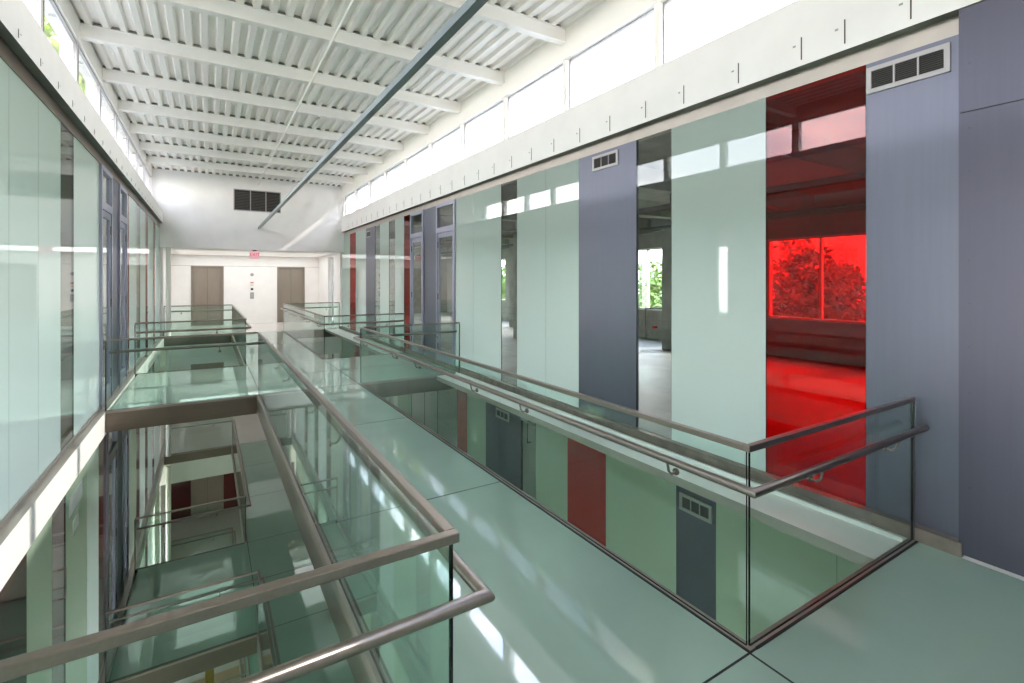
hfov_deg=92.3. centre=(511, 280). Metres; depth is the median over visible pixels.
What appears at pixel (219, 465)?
wall
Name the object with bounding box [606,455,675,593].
frosted glass panel
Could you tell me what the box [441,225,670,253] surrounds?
ceiling pipe
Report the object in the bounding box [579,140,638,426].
metal panel
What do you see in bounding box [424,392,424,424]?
clear glass panel
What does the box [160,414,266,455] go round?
floor
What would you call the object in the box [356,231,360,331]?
frosted glass panel
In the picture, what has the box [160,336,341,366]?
wall
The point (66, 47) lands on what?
window
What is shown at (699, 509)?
vent grille
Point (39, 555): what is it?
frosted glass panel
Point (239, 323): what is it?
glass railing
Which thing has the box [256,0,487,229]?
tube
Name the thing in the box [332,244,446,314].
wall
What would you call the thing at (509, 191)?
beam
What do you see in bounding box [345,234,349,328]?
frosted glass panel
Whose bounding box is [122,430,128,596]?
door
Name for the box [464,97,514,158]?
window
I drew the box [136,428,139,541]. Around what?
wall panel
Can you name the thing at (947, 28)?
trim
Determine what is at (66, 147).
ceiling
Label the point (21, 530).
trim
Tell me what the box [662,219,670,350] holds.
concrete column
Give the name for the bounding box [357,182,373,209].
window
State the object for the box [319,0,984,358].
wall
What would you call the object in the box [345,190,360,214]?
window
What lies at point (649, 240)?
wall
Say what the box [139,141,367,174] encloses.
roof beam
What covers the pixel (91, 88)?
window
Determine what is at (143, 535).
trim
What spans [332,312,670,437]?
floor
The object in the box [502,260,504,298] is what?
tree
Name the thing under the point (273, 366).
glass railing
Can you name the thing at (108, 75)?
roof beam
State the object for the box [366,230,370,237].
vent grille
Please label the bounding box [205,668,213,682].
post
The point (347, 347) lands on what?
frosted glass panel
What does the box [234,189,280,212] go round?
louvres
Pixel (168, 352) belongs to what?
round column
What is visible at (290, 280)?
elevator door
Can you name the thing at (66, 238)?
wall
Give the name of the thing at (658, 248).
window
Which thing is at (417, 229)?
beam
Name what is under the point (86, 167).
frosted glass panel
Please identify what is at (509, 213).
beam
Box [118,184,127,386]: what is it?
door
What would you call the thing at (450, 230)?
door
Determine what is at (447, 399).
wall
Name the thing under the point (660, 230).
ceiling pipe
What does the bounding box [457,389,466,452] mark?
wall panel
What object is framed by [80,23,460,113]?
roof beam
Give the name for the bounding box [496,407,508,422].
vent grille
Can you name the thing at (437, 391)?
clear glass panel
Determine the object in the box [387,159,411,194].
window
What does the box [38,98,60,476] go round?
frosted glass panel
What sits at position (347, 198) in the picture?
window
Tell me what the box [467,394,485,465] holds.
frosted glass panel
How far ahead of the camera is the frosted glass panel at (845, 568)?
4.15 m
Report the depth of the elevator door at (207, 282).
21.38 m
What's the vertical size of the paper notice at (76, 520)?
0.160 m
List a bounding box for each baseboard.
[0,339,158,529]
[98,455,160,682]
[339,326,963,557]
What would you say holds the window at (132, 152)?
in the wall at (19, 29)
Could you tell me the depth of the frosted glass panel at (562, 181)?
7.45 m
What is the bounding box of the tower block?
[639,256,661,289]
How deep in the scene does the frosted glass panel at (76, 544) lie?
6.12 m
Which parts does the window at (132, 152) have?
pane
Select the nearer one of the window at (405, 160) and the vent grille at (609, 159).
the vent grille at (609, 159)
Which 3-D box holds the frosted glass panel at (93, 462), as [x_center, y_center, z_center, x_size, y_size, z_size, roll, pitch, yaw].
[-5.961,4.121,6.992,0.012,3.660,0.837,0,0,-32]
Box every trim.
[0,37,159,227]
[0,339,163,590]
[44,0,152,176]
[100,456,163,682]
[105,329,914,682]
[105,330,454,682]
[107,445,256,682]
[108,445,262,682]
[160,247,341,335]
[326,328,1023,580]
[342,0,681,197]
[344,15,958,235]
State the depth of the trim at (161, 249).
16.59 m
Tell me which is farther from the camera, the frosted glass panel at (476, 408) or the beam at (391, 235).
the beam at (391, 235)
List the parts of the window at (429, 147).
frame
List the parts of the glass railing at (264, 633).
glass panel, glass panel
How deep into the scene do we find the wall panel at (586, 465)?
6.96 m
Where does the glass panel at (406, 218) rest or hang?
on the baseboard at (941, 541)
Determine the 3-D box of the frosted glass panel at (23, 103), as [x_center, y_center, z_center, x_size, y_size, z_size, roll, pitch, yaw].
[-4.361,0.071,4.395,0.012,3.660,0.817,0,0,-32]
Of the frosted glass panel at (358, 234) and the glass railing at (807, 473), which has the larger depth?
the frosted glass panel at (358, 234)
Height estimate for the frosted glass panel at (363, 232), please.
3.600 m
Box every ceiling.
[61,136,105,234]
[70,0,605,186]
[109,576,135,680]
[164,248,336,256]
[376,132,670,246]
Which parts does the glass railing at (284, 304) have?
glass panel, glass panel, handrail, cap rail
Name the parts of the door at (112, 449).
pane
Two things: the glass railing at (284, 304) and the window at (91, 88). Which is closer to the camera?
the window at (91, 88)
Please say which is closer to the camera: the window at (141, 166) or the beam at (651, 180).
the beam at (651, 180)
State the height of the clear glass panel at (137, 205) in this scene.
3.660 m
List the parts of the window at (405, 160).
frame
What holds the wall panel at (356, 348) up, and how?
on the baseboard
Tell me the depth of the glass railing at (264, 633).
7.57 m
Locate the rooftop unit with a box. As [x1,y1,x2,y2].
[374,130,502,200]
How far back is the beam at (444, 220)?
15.34 m
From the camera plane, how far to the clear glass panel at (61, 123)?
5.98 m
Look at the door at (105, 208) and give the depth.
8.11 m
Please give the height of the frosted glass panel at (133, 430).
3.660 m
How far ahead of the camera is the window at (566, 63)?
7.36 m
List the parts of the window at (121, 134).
pane, frame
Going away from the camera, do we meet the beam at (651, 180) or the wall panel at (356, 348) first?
the beam at (651, 180)
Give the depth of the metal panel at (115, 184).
8.68 m
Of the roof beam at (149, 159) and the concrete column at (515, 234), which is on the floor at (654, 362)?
the concrete column at (515, 234)
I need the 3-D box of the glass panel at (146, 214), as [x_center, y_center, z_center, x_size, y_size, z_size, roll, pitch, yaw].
[-9.697,0.071,13.053,0.012,3.660,0.597,0,0,-32]
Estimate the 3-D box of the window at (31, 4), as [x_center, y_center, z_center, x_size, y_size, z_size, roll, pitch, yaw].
[-5.868,-3.079,6.271,0.190,0.680,1.765,0,0,-32]
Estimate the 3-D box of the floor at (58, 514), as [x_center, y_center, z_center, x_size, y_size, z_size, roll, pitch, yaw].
[-10.373,6.141,8.196,5.940,0.300,31.240,0,0,-32]
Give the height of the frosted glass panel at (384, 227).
3.600 m
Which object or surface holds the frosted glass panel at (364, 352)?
on the baseboard
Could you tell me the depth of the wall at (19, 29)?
5.14 m
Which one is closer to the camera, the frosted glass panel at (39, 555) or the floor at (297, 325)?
the frosted glass panel at (39, 555)
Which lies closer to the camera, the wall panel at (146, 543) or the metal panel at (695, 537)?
the metal panel at (695, 537)
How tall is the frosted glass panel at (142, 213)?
3.660 m
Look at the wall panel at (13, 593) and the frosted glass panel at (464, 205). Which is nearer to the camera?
the wall panel at (13, 593)
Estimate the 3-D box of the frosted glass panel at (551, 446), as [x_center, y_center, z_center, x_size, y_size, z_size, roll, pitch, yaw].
[0.614,4.091,7.705,0.012,3.600,0.838,0,0,-32]
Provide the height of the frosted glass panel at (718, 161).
3.600 m
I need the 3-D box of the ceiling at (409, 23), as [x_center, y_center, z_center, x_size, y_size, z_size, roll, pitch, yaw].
[-3.138,-3.736,8.021,6.535,0.055,23.350,0,0,-32]
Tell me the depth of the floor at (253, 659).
12.86 m
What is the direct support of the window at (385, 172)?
in the wall at (799, 35)
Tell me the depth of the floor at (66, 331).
9.84 m
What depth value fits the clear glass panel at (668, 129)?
6.16 m
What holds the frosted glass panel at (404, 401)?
on the baseboard
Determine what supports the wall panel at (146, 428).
on the baseboard at (103, 665)
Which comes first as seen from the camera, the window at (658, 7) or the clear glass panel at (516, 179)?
the window at (658, 7)
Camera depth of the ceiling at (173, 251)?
18.85 m
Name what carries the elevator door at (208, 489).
in the wall at (237, 269)
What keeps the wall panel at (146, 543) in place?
on the baseboard
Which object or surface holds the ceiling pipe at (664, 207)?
hanging from the beam at (509, 191)
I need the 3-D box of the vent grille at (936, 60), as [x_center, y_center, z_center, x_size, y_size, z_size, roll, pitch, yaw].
[3.022,-1.614,3.773,0.016,0.210,0.530,0,0,-32]
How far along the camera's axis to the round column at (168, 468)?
16.72 m
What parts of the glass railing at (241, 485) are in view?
cap rail, glass panel, glass panel, glass panel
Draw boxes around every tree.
[44,15,85,94]
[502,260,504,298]
[639,258,661,307]
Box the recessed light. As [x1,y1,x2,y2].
[174,249,330,256]
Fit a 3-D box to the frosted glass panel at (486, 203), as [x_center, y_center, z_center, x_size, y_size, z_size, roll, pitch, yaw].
[-0.486,0.041,9.491,0.012,3.600,1.122,0,0,-32]
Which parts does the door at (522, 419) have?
rail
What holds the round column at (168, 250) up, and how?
on the floor at (562, 610)
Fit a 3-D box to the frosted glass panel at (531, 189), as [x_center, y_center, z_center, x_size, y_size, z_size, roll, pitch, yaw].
[0.317,0.041,8.188,0.012,3.600,0.858,0,0,-32]
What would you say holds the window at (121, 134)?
in the wall at (19, 29)
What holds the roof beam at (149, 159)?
attached to the ceiling at (409, 23)
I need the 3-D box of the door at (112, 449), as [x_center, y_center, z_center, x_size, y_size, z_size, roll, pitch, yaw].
[-6.746,4.141,8.293,0.118,3.700,1.000,0,0,-32]
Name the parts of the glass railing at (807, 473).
glass panel, glass panel, glass panel, cap rail, handrail, glass panel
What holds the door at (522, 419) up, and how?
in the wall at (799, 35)
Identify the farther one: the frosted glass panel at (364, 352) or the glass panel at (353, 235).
the glass panel at (353, 235)
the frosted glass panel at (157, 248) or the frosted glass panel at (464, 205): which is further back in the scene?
the frosted glass panel at (157, 248)
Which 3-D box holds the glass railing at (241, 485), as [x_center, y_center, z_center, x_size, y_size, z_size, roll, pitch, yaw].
[-8.946,5.454,14.056,2.136,1.065,7.996,0,0,-32]
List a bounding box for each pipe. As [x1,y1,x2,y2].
[414,193,670,248]
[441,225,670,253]
[502,229,661,248]
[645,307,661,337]
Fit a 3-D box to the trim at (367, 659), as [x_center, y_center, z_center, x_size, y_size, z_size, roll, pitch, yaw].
[-4.447,1.974,10.245,5.780,0.074,19.034,0,0,-32]
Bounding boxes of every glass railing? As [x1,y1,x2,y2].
[0,332,494,682]
[105,570,280,682]
[134,304,250,373]
[134,417,250,569]
[164,527,250,682]
[280,302,404,358]
[353,322,928,645]
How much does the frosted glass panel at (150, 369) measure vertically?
3.660 m
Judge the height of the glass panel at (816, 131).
3.600 m
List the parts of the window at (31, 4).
frame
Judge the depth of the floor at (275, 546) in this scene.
9.51 m
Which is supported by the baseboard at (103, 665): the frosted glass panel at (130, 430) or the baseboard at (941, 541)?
the frosted glass panel at (130, 430)
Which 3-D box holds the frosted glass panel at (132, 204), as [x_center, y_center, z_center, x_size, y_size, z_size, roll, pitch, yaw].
[-8.228,0.071,10.669,0.012,3.660,1.197,0,0,-32]
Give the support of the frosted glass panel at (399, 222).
on the baseboard at (941, 541)
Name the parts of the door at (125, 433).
pane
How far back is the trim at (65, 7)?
7.79 m
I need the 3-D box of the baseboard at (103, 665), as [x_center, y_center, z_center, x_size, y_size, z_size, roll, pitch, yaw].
[-5.753,5.971,6.628,0.080,0.040,23.722,0,0,-32]
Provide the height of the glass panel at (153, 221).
3.660 m
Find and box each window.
[23,0,76,80]
[36,0,41,28]
[60,39,99,115]
[86,82,115,139]
[104,112,127,157]
[128,136,137,172]
[138,153,144,183]
[145,166,150,192]
[343,197,348,215]
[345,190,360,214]
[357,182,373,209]
[370,171,390,202]
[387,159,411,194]
[407,144,436,185]
[432,124,469,173]
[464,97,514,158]
[508,59,576,137]
[570,1,670,107]
[639,247,661,310]
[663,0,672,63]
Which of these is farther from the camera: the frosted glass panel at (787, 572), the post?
the post
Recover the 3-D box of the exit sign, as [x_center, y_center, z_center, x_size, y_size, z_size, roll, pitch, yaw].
[-9.383,-0.954,17.946,0.325,0.310,0.080,0,0,-32]
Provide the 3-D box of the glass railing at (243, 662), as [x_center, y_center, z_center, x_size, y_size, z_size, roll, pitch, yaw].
[-8.946,9.504,14.056,2.136,1.065,7.996,0,0,-32]
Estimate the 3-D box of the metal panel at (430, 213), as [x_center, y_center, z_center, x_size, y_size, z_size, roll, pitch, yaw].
[-1.958,0.041,11.905,0.040,3.600,0.818,0,0,-32]
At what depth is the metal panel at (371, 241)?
16.19 m
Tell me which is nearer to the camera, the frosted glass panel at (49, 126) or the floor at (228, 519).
the frosted glass panel at (49, 126)
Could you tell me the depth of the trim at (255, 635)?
8.02 m
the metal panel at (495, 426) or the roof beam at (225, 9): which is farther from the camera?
the metal panel at (495, 426)
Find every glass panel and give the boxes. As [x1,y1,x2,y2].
[0,58,8,520]
[9,67,37,510]
[26,515,51,682]
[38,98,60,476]
[61,123,73,450]
[65,463,86,682]
[74,137,98,435]
[87,445,98,682]
[128,195,128,372]
[129,196,135,371]
[129,429,131,566]
[132,429,135,555]
[136,203,139,363]
[140,207,145,358]
[140,428,144,526]
[140,547,144,567]
[146,214,147,347]
[148,216,152,347]
[148,366,151,497]
[148,509,153,565]
[153,221,154,343]
[154,354,159,476]
[154,485,159,563]
[155,224,159,341]
[342,236,344,326]
[342,339,353,356]
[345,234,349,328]
[350,232,355,330]
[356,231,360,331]
[359,346,367,355]
[361,229,365,333]
[380,221,388,341]
[395,216,403,346]
[398,394,410,415]
[404,215,409,348]
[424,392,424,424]
[437,391,437,433]
[456,194,472,370]
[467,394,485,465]
[473,185,500,380]
[501,179,516,385]
[517,170,545,395]
[536,424,567,520]
[546,159,578,407]
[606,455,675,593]
[636,129,669,438]
[671,98,765,471]
[716,503,836,640]
[766,65,865,505]
[837,556,861,582]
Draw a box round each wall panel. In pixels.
[0,554,25,682]
[99,435,105,675]
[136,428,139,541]
[145,372,147,508]
[145,534,147,565]
[152,363,153,483]
[354,344,358,355]
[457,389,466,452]
[568,438,605,546]
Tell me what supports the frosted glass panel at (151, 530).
on the baseboard
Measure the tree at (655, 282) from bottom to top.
17.114 m
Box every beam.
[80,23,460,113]
[102,68,428,134]
[118,99,403,150]
[130,123,383,163]
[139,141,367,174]
[146,155,353,183]
[148,0,504,84]
[376,221,512,238]
[376,232,508,244]
[414,214,514,230]
[416,0,565,45]
[440,204,649,228]
[502,184,670,219]
[639,166,670,194]
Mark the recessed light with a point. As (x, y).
(179, 251)
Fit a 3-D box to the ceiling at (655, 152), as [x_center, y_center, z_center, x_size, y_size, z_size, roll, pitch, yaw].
[1.063,-2.209,15.245,8.190,0.300,31.240,0,0,-32]
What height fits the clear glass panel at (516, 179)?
3.600 m
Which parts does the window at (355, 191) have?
frame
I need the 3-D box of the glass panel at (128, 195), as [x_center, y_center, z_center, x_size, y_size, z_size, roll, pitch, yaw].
[-7.787,0.071,9.954,0.012,3.660,0.477,0,0,-32]
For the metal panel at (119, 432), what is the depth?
9.07 m
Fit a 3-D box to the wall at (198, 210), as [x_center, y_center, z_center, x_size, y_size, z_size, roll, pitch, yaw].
[-9.323,-2.419,17.983,6.600,2.620,0.200,0,0,-32]
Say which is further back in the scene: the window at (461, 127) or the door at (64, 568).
the window at (461, 127)
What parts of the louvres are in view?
blade, blade, blade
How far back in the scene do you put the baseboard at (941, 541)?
4.90 m
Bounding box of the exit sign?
[250,250,259,258]
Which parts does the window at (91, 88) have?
frame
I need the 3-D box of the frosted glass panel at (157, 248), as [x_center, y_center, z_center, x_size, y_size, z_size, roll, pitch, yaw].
[-11.403,0.071,15.819,0.012,3.660,1.697,0,0,-32]
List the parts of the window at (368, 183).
frame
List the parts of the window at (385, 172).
frame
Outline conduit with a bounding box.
[258,0,354,184]
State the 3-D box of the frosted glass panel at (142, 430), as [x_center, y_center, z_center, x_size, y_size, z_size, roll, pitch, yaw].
[-9.173,4.121,12.201,0.012,3.660,1.197,0,0,-32]
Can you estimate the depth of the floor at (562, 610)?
3.02 m
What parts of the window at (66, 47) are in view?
frame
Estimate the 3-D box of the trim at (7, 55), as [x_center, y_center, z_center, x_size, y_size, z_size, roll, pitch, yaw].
[-5.781,-1.838,6.627,0.112,0.158,23.750,0,0,-32]
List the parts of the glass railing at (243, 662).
glass panel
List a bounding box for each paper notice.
[69,480,81,517]
[73,512,78,534]
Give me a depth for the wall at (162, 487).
18.14 m
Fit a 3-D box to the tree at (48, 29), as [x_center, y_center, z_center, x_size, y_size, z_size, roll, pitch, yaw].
[-29.395,-1.210,31.360,9.626,33.608,8.840,0,0,34]
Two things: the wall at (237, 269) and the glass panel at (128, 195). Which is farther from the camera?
the wall at (237, 269)
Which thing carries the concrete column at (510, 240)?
on the floor at (654, 362)
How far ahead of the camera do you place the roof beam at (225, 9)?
7.17 m
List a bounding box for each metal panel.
[113,179,117,390]
[118,431,121,606]
[366,226,375,337]
[424,206,435,357]
[486,402,504,478]
[505,410,522,490]
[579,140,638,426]
[676,485,715,619]
[866,34,958,537]
[959,0,1023,576]
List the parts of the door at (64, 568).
handle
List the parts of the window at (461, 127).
frame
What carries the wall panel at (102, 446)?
on the baseboard at (103, 665)
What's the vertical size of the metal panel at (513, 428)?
3.600 m
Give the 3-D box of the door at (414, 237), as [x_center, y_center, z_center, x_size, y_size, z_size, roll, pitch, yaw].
[-2.440,0.091,12.631,0.118,3.700,0.922,0,0,-32]
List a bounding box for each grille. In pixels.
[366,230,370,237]
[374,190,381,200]
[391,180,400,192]
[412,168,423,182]
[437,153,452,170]
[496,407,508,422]
[592,149,617,171]
[679,492,711,523]
[866,42,950,94]
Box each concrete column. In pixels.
[509,239,512,326]
[513,222,516,337]
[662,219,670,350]
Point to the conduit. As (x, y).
(352, 1)
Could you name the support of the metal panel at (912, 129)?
on the baseboard at (941, 541)
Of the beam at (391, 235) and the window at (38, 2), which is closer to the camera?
the window at (38, 2)
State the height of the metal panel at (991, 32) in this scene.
3.826 m
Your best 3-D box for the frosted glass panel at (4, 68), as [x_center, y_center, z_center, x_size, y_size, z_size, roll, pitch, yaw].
[-3.878,0.071,3.612,0.012,3.660,1.017,0,0,-32]
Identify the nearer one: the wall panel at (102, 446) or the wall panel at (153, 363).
the wall panel at (102, 446)
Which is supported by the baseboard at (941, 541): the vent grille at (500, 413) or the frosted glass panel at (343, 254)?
the frosted glass panel at (343, 254)
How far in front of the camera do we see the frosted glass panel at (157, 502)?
15.79 m
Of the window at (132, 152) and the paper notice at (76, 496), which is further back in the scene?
the window at (132, 152)
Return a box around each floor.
[52,432,111,682]
[61,324,105,443]
[111,331,1023,682]
[111,440,354,682]
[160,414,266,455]
[162,506,242,561]
[164,321,336,335]
[173,659,239,682]
[245,653,259,676]
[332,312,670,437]
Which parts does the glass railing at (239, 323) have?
cap rail, handrail, glass panel, glass panel, glass panel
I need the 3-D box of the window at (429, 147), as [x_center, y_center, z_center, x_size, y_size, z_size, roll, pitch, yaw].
[-2.349,-2.894,12.587,0.190,0.770,1.765,0,0,-32]
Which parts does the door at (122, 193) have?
pane, transom pane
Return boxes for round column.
[166,248,170,335]
[166,350,170,456]
[166,466,170,560]
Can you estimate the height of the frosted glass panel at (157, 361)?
3.660 m
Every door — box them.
[58,496,66,682]
[99,164,112,408]
[106,431,117,654]
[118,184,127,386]
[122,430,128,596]
[191,266,223,325]
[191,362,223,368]
[191,474,223,515]
[277,267,304,321]
[410,210,423,353]
[436,199,455,364]
[521,417,535,489]
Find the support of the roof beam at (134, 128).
attached to the ceiling at (409, 23)
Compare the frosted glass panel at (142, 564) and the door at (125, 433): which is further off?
the frosted glass panel at (142, 564)
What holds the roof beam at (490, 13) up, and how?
attached to the ceiling at (409, 23)
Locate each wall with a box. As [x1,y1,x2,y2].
[0,0,162,222]
[61,233,105,325]
[151,168,349,252]
[160,251,165,562]
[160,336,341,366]
[160,454,233,485]
[171,254,318,519]
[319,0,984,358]
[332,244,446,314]
[394,388,535,499]
[447,218,661,339]
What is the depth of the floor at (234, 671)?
17.55 m
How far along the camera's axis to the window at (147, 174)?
15.37 m
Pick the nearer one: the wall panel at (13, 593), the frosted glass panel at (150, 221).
the wall panel at (13, 593)

